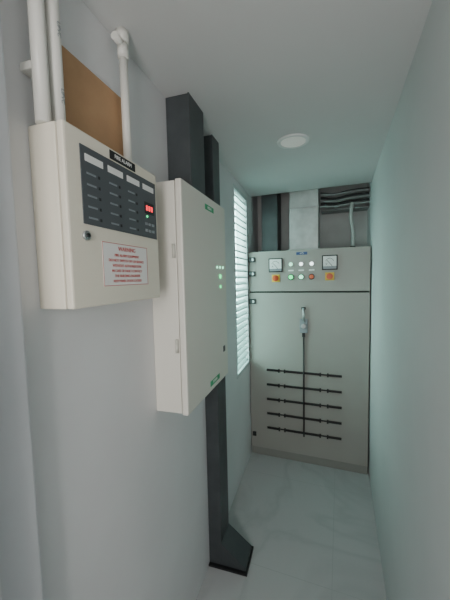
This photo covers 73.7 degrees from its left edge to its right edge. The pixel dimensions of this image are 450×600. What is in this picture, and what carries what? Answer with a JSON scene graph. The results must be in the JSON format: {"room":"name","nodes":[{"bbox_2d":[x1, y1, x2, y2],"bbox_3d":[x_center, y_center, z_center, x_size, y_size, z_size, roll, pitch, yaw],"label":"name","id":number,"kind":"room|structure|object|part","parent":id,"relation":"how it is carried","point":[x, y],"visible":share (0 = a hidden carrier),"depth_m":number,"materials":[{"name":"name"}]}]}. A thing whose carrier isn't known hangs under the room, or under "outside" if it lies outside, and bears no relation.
{"room":"electrical room","nodes":[
{"label":"electrical room","id":0,"kind":"room"},
{"bbox_2d":[0,11,43,599],"bbox_3d":[-0.602,0.470,0.006,0.045,2.390,1.305,0,5,17],"label":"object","id":1,"kind":"object","parent":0,"point":[20,557],"visible":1,"depth_m":0.57,"materials":[{"name":"paint"}]},
{"bbox_2d":[0,0,238,599],"bbox_3d":[-0.500,0.237,0.662,0.150,2.750,3.450,0,5,17],"label":"wall","id":2,"kind":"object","parent":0,"point":[121,484],"visible":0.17,"depth_m":0.90,"materials":[{"name":"paint"}]},
{"bbox_2d":[19,0,65,123],"bbox_3d":[-0.396,-0.579,0.647,0.056,0.405,0.071,0,5,17],"label":"conduit","id":3,"kind":"object","parent":2,"relation":"attached to","point":[45,66],"visible":0.99,"depth_m":0.63,"materials":[{"name":"plastic"}]},
{"bbox_2d":[62,46,122,155],"bbox_3d":[-0.365,-0.508,0.824,0.013,0.225,0.265,0,5,17],"label":"board","id":4,"kind":"object","parent":2,"relation":"attached to","point":[91,106],"visible":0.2,"depth_m":0.81,"materials":[{"name":"brown wood"}]},
{"bbox_2d":[28,119,159,308],"bbox_3d":[-0.317,-0.192,0.824,0.104,0.397,0.375,0,5,17],"label":"control panel","id":5,"kind":"object","parent":2,"relation":"attached to","point":[96,232],"visible":1,"depth_m":0.69,"materials":[{"name":"beige metal"}]},
{"bbox_3d":[-0.275,-0.374,0.810,0.002,0.022,0.110,0,5,17],"label":"name plate","id":6,"kind":"part","parent":5,"relation":"part of","materials":[{"name":"black plastic"}]},
{"bbox_2d":[111,26,133,162],"bbox_3d":[-0.306,-0.600,0.900,0.038,0.405,0.059,0,5,17],"label":"conduit","id":7,"kind":"object","parent":5,"relation":"attached to","point":[120,35],"visible":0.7,"depth_m":0.90,"materials":[{"name":"plastic"}]},
{"bbox_2d":[166,92,204,194],"bbox_3d":[-0.165,-0.644,1.299,0.112,0.384,0.170,0,5,17],"label":"duct","id":8,"kind":"object","parent":2,"relation":"attached to","point":[184,117],"visible":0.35,"depth_m":1.23,"materials":[{"name":"grey metal"}]},
{"bbox_3d":[-0.120,-0.644,1.285,0.006,0.384,0.160,0,5,17],"label":"lid","id":9,"kind":"part","parent":8,"relation":"part of","materials":[{"name":"grey metal"}]},
{"bbox_2d":[152,178,227,415],"bbox_3d":[-0.134,-0.019,1.355,0.140,0.870,0.534,0,5,17],"label":"electrical cabinet","id":10,"kind":"object","parent":2,"relation":"attached to","point":[190,310],"visible":1,"depth_m":1.14,"materials":[{"name":"white metal"}]},
{"bbox_3d":[-0.081,-0.019,1.343,0.025,0.870,0.525,0,5,17],"label":"lid","id":11,"kind":"part","parent":10,"relation":"part of","materials":[{"name":"white metal"}]},
{"bbox_2d":[204,134,253,576],"bbox_3d":[0.014,0.329,1.686,0.225,2.390,0.186,0,5,17],"label":"duct","id":12,"kind":"object","parent":2,"relation":"attached to","point":[229,551],"visible":0.51,"depth_m":1.69,"materials":[{"name":"grey metal"}]},
{"bbox_3d":[-0.039,-0.234,1.651,0.005,1.260,0.110,0,5,17],"label":"lid","id":13,"kind":"part","parent":12,"relation":"part of","materials":[{"name":"grey metal"}]},
{"bbox_2d":[233,188,237,374],"bbox_3d":[0.033,-0.123,2.289,0.104,1.420,0.020,0,5,17],"label":"window frame","id":14,"kind":"object","parent":2,"relation":"attached to","point":[233,188],"visible":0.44,"depth_m":2.26,"materials":[{"name":"paint"}]},
{"bbox_2d":[233,177,245,195],"bbox_3d":[0.046,-1.081,2.421,0.150,0.410,0.430,0,5,17],"label":"wall","id":15,"kind":"structure","parent":0,"point":[235,182],"depth_m":2.39,"materials":[{"name":"paint"}]},
{"bbox_2d":[233,183,246,201],"bbox_3d":[0.077,-0.862,2.430,0.104,0.030,0.430,0,5,17],"label":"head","id":16,"kind":"object","parent":15,"relation":"attached to","point":[237,192],"visible":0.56,"depth_m":2.43},
{"bbox_2d":[237,365,250,483],"bbox_3d":[0.094,1.028,2.580,0.150,0.860,0.430,0,5,17],"label":"wall","id":17,"kind":"structure","parent":0,"point":[243,389],"depth_m":2.53,"materials":[{"name":"paint"}]},
{"bbox_2d":[237,361,248,378],"bbox_3d":[0.110,0.584,2.539,0.104,0.030,0.430,0,5,17],"label":"sill","id":18,"kind":"structure","parent":17,"relation":"on","point":[246,364],"depth_m":2.51,"materials":[{"name":"paint"}]},
{"bbox_2d":[235,208,237,325],"bbox_3d":[0.047,-0.139,2.499,0.006,1.440,0.390,0,5,17],"label":"pane","id":19,"kind":"object","parent":18,"relation":"attached to","point":[235,208],"visible":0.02,"depth_m":2.63,"materials":[{"name":"clear glass"}]},
{"bbox_2d":[246,192,257,451],"bbox_3d":[0.216,0.048,2.971,0.150,2.750,0.540,0,5,17],"label":"wall","id":20,"kind":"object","parent":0,"point":[252,202],"visible":0.07,"depth_m":2.79,"materials":[{"name":"paint"}]},
{"bbox_2d":[234,194,248,370],"bbox_3d":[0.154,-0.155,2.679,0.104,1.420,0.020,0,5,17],"label":"window blind","id":21,"kind":"object","parent":20,"relation":"attached to","point":[238,241],"visible":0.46,"depth_m":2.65,"materials":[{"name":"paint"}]},
{"bbox_2d":[82,0,432,196],"bbox_3d":[-0.089,-0.976,0.731,1.500,0.360,4.050,0,5,21],"label":"ceiling","id":22,"kind":"structure","parent":0,"point":[334,73],"depth_m":1.08,"materials":[{"name":"paint"}]},
{"bbox_2d":[196,452,386,599],"bbox_3d":[0.059,1.617,1.160,1.500,0.100,4.550,0,5,21],"label":"floor","id":23,"kind":"structure","parent":0,"point":[311,529],"depth_m":1.90,"materials":[{"name":"tile"}]},
{"bbox_2d":[248,246,370,474],"bbox_3d":[0.768,0.492,2.776,0.987,1.868,0.520,0,5,21],"label":"tall cabinet","id":24,"kind":"object","parent":23,"relation":"on","point":[309,309],"visible":1,"depth_m":2.55,"materials":[{"name":"grey metal"}]},
{"bbox_2d":[260,193,280,251],"bbox_3d":[0.441,-0.886,2.858,0.180,0.881,0.205,0,5,21],"label":"duct","id":25,"kind":"object","parent":24,"relation":"on","point":[270,204],"visible":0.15,"depth_m":2.79,"materials":[{"name":"grey metal"}]},
{"bbox_2d":[272,274,279,281],"bbox_3d":[0.435,-0.187,2.589,0.070,0.065,0.040,0,5,21],"label":"switch","id":26,"kind":"object","parent":24,"relation":"attached to","point":[275,277],"depth_m":2.59,"materials":[{"name":"yellow plastic"}]},
{"bbox_3d":[0.643,-0.391,2.513,0.090,0.023,0.002,0,5,21],"label":"title plate","id":27,"kind":"part","parent":24,"relation":"part of","materials":[{"name":"blue plastic"}]},
{"bbox_3d":[0.663,0.126,2.533,0.018,0.120,0.018,0,5,21],"label":"handle stem","id":28,"kind":"part","parent":24,"relation":"part of","materials":[{"name":"metal"}]},
{"bbox_3d":[0.679,0.743,2.584,0.013,0.900,0.013,0,5,21],"label":"lock rod","id":29,"kind":"part","parent":24,"relation":"part of","materials":[{"name":"black plastic"}]},
{"bbox_3d":[0.668,0.220,2.548,0.066,0.120,0.014,0,5,21],"label":"handle plate","id":30,"kind":"part","parent":24,"relation":"part of","materials":[{"name":"silver metal"}]},
{"bbox_2d":[289,188,319,249],"bbox_3d":[0.730,-0.885,2.748,0.280,0.881,0.205,0,5,21],"label":"duct","id":31,"kind":"object","parent":24,"relation":"on","point":[304,205],"visible":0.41,"depth_m":2.68,"materials":[{"name":"metal"}]},
{"bbox_3d":[0.676,-0.249,2.523,0.987,0.349,0.018,0,5,21],"label":"instrument door","id":32,"kind":"part","parent":24,"relation":"part of","materials":[{"name":"grey metal"}]},
{"bbox_2d":[325,272,333,279],"bbox_3d":[0.848,-0.192,2.430,0.070,0.065,0.040,0,5,21],"label":"switch","id":33,"kind":"object","parent":24,"relation":"attached to","point":[328,275],"depth_m":2.43,"materials":[{"name":"yellow plastic"}]},
{"bbox_2d":[349,202,355,246],"bbox_3d":[1.081,-0.634,2.556,0.048,0.397,0.076,-1,4,4],"label":"conduit","id":34,"kind":"object","parent":24,"relation":"on","point":[352,203],"visible":0.9,"depth_m":2.54,"materials":[{"name":"grey plastic"}]},
{"bbox_2d":[277,133,309,148],"bbox_3d":[0.375,-0.871,1.652,0.176,0.008,0.176,0,5,21],"label":"recessed light","id":35,"kind":"object","parent":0,"point":[291,141],"depth_m":1.64,"materials":[{"name":"white plastic"}]},
{"bbox_2d":[258,183,367,251],"bbox_3d":[0.812,0.024,3.102,1.500,2.750,0.150,0,5,21],"label":"wall","id":36,"kind":"structure","parent":0,"point":[335,229],"depth_m":2.87,"materials":[{"name":"grey paint"}]},
{"bbox_2d":[321,206,368,214],"bbox_3d":[1.077,-0.810,2.715,0.393,0.010,0.150,0,5,21],"label":"cable tray","id":37,"kind":"object","parent":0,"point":[364,208],"depth_m":2.69,"materials":[{"name":"grey metal"}]},
{"bbox_2d":[367,0,449,599],"bbox_3d":[0.640,0.200,0.819,0.148,2.750,4.550,0,5,21],"label":"wall","id":38,"kind":"structure","parent":0,"point":[408,212],"depth_m":0.99,"materials":[{"name":"paint"}]},
{"bbox_2d":[320,187,369,214],"bbox_3d":[1.061,-0.882,2.672,0.395,0.161,0.230,0,5,21],"label":"cable bundle","id":39,"kind":"object","parent":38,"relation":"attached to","point":[337,200],"visible":1,"depth_m":2.60,"materials":[{"name":"black rubber"}]}
]}

